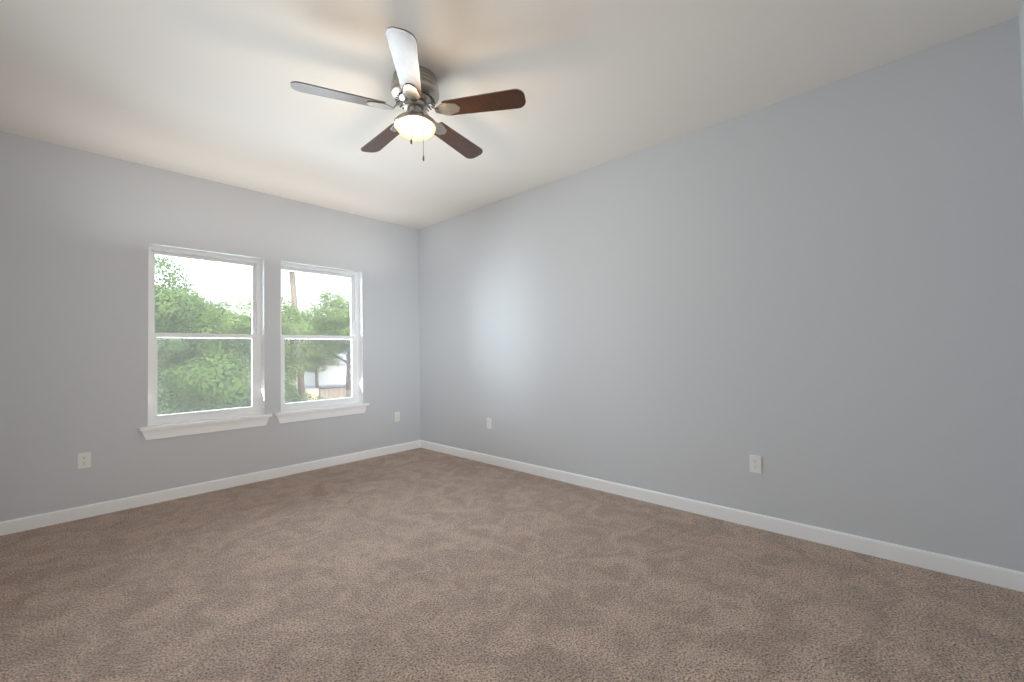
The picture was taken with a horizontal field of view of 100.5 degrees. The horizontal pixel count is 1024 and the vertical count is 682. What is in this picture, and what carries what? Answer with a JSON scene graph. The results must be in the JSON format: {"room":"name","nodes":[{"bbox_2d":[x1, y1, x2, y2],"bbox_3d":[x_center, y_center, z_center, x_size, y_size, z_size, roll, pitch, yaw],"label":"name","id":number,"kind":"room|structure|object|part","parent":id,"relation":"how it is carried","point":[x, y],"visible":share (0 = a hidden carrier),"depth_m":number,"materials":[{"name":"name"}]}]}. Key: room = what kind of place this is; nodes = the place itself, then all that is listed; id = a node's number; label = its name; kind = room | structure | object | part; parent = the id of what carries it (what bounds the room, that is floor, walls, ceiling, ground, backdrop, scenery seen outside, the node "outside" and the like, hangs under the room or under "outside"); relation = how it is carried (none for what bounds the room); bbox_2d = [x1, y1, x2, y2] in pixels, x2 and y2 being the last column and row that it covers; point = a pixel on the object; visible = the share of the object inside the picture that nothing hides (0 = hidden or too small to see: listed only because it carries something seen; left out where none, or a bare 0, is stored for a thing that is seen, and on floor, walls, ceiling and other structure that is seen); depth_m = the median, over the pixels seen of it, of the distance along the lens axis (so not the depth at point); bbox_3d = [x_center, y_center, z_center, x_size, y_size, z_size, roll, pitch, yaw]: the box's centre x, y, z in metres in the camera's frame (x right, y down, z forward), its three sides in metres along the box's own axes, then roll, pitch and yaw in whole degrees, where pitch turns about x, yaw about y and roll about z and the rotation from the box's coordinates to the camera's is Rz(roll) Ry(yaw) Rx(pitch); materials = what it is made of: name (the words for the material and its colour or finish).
{"room":"empty bedroom","nodes":[
{"label":"empty bedroom","id":0,"kind":"room"},
{"bbox_2d":[0,131,420,521],"bbox_3d":[-2.427,-0.051,4.150,0.200,2.740,3.496,-2,-2,43],"label":"wall","id":1,"kind":"structure","parent":0,"point":[81,231],"depth_m":3.36,"materials":[{"name":"grey paint"}]},
{"bbox_2d":[78,452,90,468],"bbox_3d":[-3.169,0.884,3.158,0.008,0.114,0.070,-2,-2,43],"label":"electrical outlet","id":2,"kind":"object","parent":1,"relation":"attached to","point":[84,460],"visible":1,"depth_m":3.16,"materials":[{"name":"white plastic"}]},
{"bbox_2d":[148,246,260,424],"bbox_3d":[-2.755,-0.036,3.850,0.096,1.507,0.848,-2,-2,43],"label":"window","id":3,"kind":"structure","parent":1,"relation":"in","point":[257,263],"depth_m":3.81,"materials":[{"name":"white plastic"}]},
{"bbox_3d":[-2.777,-0.391,3.873,0.030,0.732,0.784,-2,-2,43],"label":"window left sash upper","id":4,"kind":"part","parent":3,"relation":"part of","materials":[{"name":"white plastic"}]},
{"bbox_3d":[-2.776,-0.395,3.873,0.005,0.672,0.732,-2,-2,43],"label":"glass","id":5,"kind":"part","parent":3,"relation":"part of","materials":[{"name":"clear glass"}]},
{"bbox_3d":[-2.730,0.302,3.824,0.042,0.746,0.784,-2,-2,43],"label":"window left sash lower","id":6,"kind":"part","parent":3,"relation":"part of","materials":[{"name":"white plastic"}]},
{"bbox_2d":[157,338,250,414],"bbox_3d":[-2.781,0.321,3.871,0.002,0.732,0.784,-2,-2,43],"label":"screen","id":7,"kind":"object","parent":3,"relation":"attached to","point":[202,374],"depth_m":3.86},
{"bbox_3d":[-2.734,0.297,3.827,0.005,0.656,0.704,-2,-2,43],"label":"glass","id":8,"kind":"part","parent":3,"relation":"part of","materials":[{"name":"clear glass"}]},
{"bbox_2d":[139,413,271,430],"bbox_3d":[-2.660,0.705,3.755,0.145,0.024,0.958,-2,-2,43],"label":"sill","id":9,"kind":"structure","parent":1,"relation":"attached to","point":[197,422],"depth_m":3.68,"materials":[{"name":"white wood"}]},
{"bbox_2d":[142,417,268,439],"bbox_3d":[-2.636,0.757,3.732,0.016,0.082,0.928,-2,-2,43],"label":"trim","id":10,"kind":"structure","parent":1,"relation":"attached to","point":[191,430],"depth_m":3.68,"materials":[{"name":"white wood"}]},
{"bbox_2d":[280,263,358,410],"bbox_3d":[-2.076,-0.029,4.581,0.096,1.507,0.857,-2,-2,43],"label":"window","id":11,"kind":"structure","parent":1,"relation":"in","point":[355,303],"depth_m":4.64,"materials":[{"name":"white plastic"}]},
{"bbox_3d":[-2.097,-0.388,4.604,0.005,0.672,0.741,-2,-2,43],"label":"glass","id":12,"kind":"part","parent":11,"relation":"part of","materials":[{"name":"clear glass"}]},
{"bbox_3d":[-2.098,-0.384,4.604,0.030,0.732,0.793,-2,-2,43],"label":"window right sash upper","id":13,"kind":"part","parent":11,"relation":"part of","materials":[{"name":"white plastic"}]},
{"bbox_2d":[285,339,350,402],"bbox_3d":[-2.102,0.328,4.601,0.002,0.732,0.793,-2,-2,43],"label":"screen","id":14,"kind":"object","parent":11,"relation":"attached to","point":[299,390],"depth_m":4.59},
{"bbox_3d":[-2.051,0.308,4.554,0.042,0.746,0.793,-2,-2,43],"label":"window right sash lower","id":15,"kind":"part","parent":11,"relation":"part of","materials":[{"name":"white plastic"}]},
{"bbox_3d":[-2.055,0.304,4.558,0.005,0.656,0.713,-2,-2,43],"label":"glass","id":16,"kind":"part","parent":11,"relation":"part of","materials":[{"name":"clear glass"}]},
{"bbox_2d":[277,406,366,423],"bbox_3d":[-1.957,0.763,4.463,0.016,0.082,0.937,-2,-2,43],"label":"trim","id":17,"kind":"structure","parent":1,"relation":"attached to","point":[317,415],"depth_m":4.42,"materials":[{"name":"white wood"}]},
{"bbox_2d":[275,403,369,415],"bbox_3d":[-1.981,0.712,4.486,0.145,0.024,0.967,-2,-2,43],"label":"sill","id":18,"kind":"structure","parent":1,"relation":"attached to","point":[297,411],"depth_m":4.42,"materials":[{"name":"white wood"}]},
{"bbox_2d":[394,412,399,421],"bbox_3d":[-1.371,0.904,5.092,0.008,0.114,0.070,-2,-2,43],"label":"electrical outlet","id":19,"kind":"object","parent":1,"relation":"attached to","point":[396,416],"visible":1,"depth_m":5.08,"materials":[{"name":"white plastic"}]},
{"bbox_2d":[0,440,420,535],"bbox_3d":[-2.326,1.270,4.044,0.014,0.090,3.496,-2,-2,43],"label":"baseboard","id":20,"kind":"structure","parent":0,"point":[49,519],"depth_m":3.55,"materials":[{"name":"white wood"}]},
{"bbox_2d":[0,448,1023,681],"bbox_3d":[-0.523,1.303,2.368,5.334,0.120,3.896,-2,-2,43],"label":"floor","id":21,"kind":"structure","parent":0,"point":[420,565],"depth_m":2.06,"materials":[{"name":"brown carpet"}]},
{"bbox_2d":[0,0,1023,229],"bbox_3d":[-0.571,-1.555,2.439,5.334,0.120,3.896,-2,-2,43],"label":"ceiling","id":22,"kind":"structure","parent":0,"point":[202,89],"depth_m":2.41,"materials":[{"name":"white paint"}]},
{"bbox_2d":[290,26,525,160],"bbox_3d":[-0.568,-1.232,2.458,1.185,0.525,1.214,-2,-2,43],"label":"ceiling fan","id":23,"kind":"object","parent":22,"relation":"hanging from","point":[414,90],"visible":1,"depth_m":2.34,"materials":[{"name":"silver metal"}]},
{"bbox_3d":[-0.547,-1.188,2.422,0.222,0.062,0.222,-2,-2,43],"label":"lamp shade","id":24,"kind":"part","parent":23,"relation":"part of","materials":[{"name":"white glass"}]},
{"bbox_2d":[418,16,1023,571],"bbox_3d":[0.711,-0.113,3.758,5.334,2.740,0.200,-2,-2,43],"label":"wall","id":25,"kind":"structure","parent":0,"point":[814,298],"depth_m":2.68,"materials":[{"name":"grey paint"}]},
{"bbox_2d":[487,418,491,428],"bbox_3d":[-0.242,0.868,4.492,0.070,0.114,0.008,-2,-2,43],"label":"electrical outlet","id":26,"kind":"object","parent":25,"relation":"attached to","point":[489,423],"visible":1,"depth_m":4.48,"materials":[{"name":"white plastic"}]},
{"bbox_2d":[420,440,1023,591],"bbox_3d":[0.661,1.210,3.646,4.934,0.090,0.014,-2,-2,43],"label":"baseboard","id":27,"kind":"structure","parent":25,"relation":"attached to","point":[983,572],"depth_m":2.66,"materials":[{"name":"white wood"}]},
{"bbox_2d":[749,455,761,473],"bbox_3d":[1.592,0.806,2.788,0.070,0.114,0.008,-2,-2,43],"label":"electrical outlet","id":28,"kind":"object","parent":25,"relation":"attached to","point":[755,464],"visible":1,"depth_m":2.79,"materials":[{"name":"white plastic"}]},
{"bbox_2d":[1019,2,1023,115],"bbox_3d":[1.333,-0.201,0.658,0.200,2.740,3.496,-2,-2,43],"label":"wall","id":29,"kind":"structure","parent":0,"point":[1021,22],"depth_m":2.01,"materials":[{"name":"grey paint"}]},
{"label":"outside","id":30,"kind":"structure","parent":0,"visible":0},
{"bbox_3d":[-114.202,10.797,174.264,395.001,0.300,400.000,-2,-2,43],"label":"ground","id":31,"kind":"structure","parent":30,"visible":0},
{"bbox_2d":[155,255,205,391],"bbox_3d":[-10.637,1.135,10.893,5.269,7.398,4.991,-2,-2,43],"label":"tree","id":32,"kind":"object","parent":31,"relation":"on","point":[166,276],"depth_m":10.93,"materials":[{"name":"green plant"}]},
{"bbox_2d":[155,284,250,397],"bbox_3d":[-9.112,1.637,10.952,4.223,6.346,4.650,-2,-2,43],"label":"tree","id":33,"kind":"object","parent":31,"relation":"on","point":[199,308],"depth_m":10.90,"materials":[{"name":"green plant"}]},
{"bbox_2d":[162,397,249,413],"bbox_3d":[-6.245,2.917,9.798,3.742,3.634,3.401,-2,-2,43],"label":"tree","id":34,"kind":"object","parent":31,"relation":"on","point":[196,408],"depth_m":8.61,"materials":[{"name":"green plant"}]},
{"bbox_2d":[173,310,245,343],"bbox_3d":[-18.753,1.686,26.987,6.622,7.375,7.057,-2,-2,43],"label":"tree","id":35,"kind":"object","parent":31,"relation":"on","point":[213,317],"depth_m":25.85,"materials":[{"name":"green plant"}]},
{"bbox_2d":[171,339,250,362],"bbox_3d":[-11.282,2.313,15.397,6.120,5.280,5.600,-2,-2,43],"label":"tree","id":36,"kind":"object","parent":31,"relation":"on","point":[222,349],"depth_m":14.66,"materials":[{"name":"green plant"}]},
{"bbox_2d":[157,352,326,414],"bbox_3d":[-6.194,2.461,8.334,5.238,4.470,5.140,-2,-2,43],"label":"tree","id":37,"kind":"object","parent":31,"relation":"on","point":[207,398],"depth_m":7.95,"materials":[{"name":"green plant"}]},
{"bbox_2d":[155,283,349,380],"bbox_3d":[-48.704,0.573,80.976,49.309,21.503,83.864,-2,-2,43],"label":"treeline","id":38,"kind":"object","parent":31,"relation":"on","point":[228,301],"depth_m":76.31,"materials":[{"name":"green plant"}]},
{"bbox_2d":[188,293,318,392],"bbox_3d":[-8.388,1.624,13.757,3.949,6.496,3.447,-2,-2,43],"label":"tree","id":39,"kind":"object","parent":31,"relation":"on","point":[297,319],"depth_m":13.50,"materials":[{"name":"green plant"}]},
{"bbox_2d":[289,271,305,401],"bbox_3d":[-8.951,-0.520,17.701,2.400,11.000,0.660,-5,0,-26],"label":"utility pole","id":40,"kind":"object","parent":31,"relation":"on","point":[292,287],"depth_m":17.78,"materials":[{"name":"brown wood"}]},
{"bbox_2d":[212,302,350,346],"bbox_3d":[-10.262,-0.291,19.499,24.322,3.573,120.005,-2,-2,43],"label":"power lines","id":41,"kind":"structure","parent":40,"relation":"attached to","point":[310,320],"depth_m":18.45,"materials":[{"name":"black"}]},
{"bbox_2d":[285,386,310,402],"bbox_3d":[-15.348,4.120,29.088,3.043,2.497,3.172,-2,-2,43],"label":"tree","id":42,"kind":"object","parent":31,"relation":"on","point":[294,390],"depth_m":28.61,"materials":[{"name":"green plant"}]},
{"bbox_2d":[292,323,342,387],"bbox_3d":[-25.387,1.809,56.517,8.184,8.825,8.099,-2,-2,43],"label":"tree","id":43,"kind":"object","parent":31,"relation":"on","point":[317,361],"depth_m":55.32,"materials":[{"name":"green plant"}]},
{"bbox_2d":[296,385,342,389],"bbox_3d":[-9.471,6.441,76.994,7.000,0.030,300.000,-2,-2,43],"label":"road","id":44,"kind":"structure","parent":31,"relation":"on","point":[311,387],"depth_m":57.13,"materials":[{"name":"grey asphalt"}]},
{"bbox_2d":[296,364,346,386],"bbox_3d":[-25.144,4.926,65.206,8.000,3.000,12.000,-2,-2,43],"label":"house","id":45,"kind":"structure","parent":31,"relation":"on","point":[309,380],"depth_m":59.70,"materials":[{"name":"white"}]},
{"bbox_2d":[318,352,350,364],"bbox_3d":[-25.186,2.427,65.268,8.800,2.000,12.800,-2,-2,43],"label":"house roof","id":46,"kind":"structure","parent":45,"relation":"on","point":[344,356],"depth_m":60.90,"materials":[{"name":"grey"}]},
{"bbox_2d":[305,388,342,400],"bbox_3d":[-7.127,5.774,51.616,27.000,0.020,54.000,-2,-2,43],"label":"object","id":47,"kind":"structure","parent":31,"relation":"on","point":[317,391],"depth_m":48.08,"materials":[{"name":"beige"}]},
{"bbox_2d":[303,292,350,397],"bbox_3d":[-7.726,1.341,20.547,3.790,7.364,3.983,-2,-2,43],"label":"tree","id":48,"kind":"object","parent":31,"relation":"on","point":[331,314],"depth_m":19.64,"materials":[{"name":"green plant"}]},
{"bbox_2d":[319,384,345,399],"bbox_3d":[-12.290,4.657,40.224,0.070,1.860,11.735,-2,-2,43],"label":"fence","id":49,"kind":"object","parent":31,"relation":"on","point":[333,395],"depth_m":36.78,"materials":[{"name":"beige wood"}]}
]}

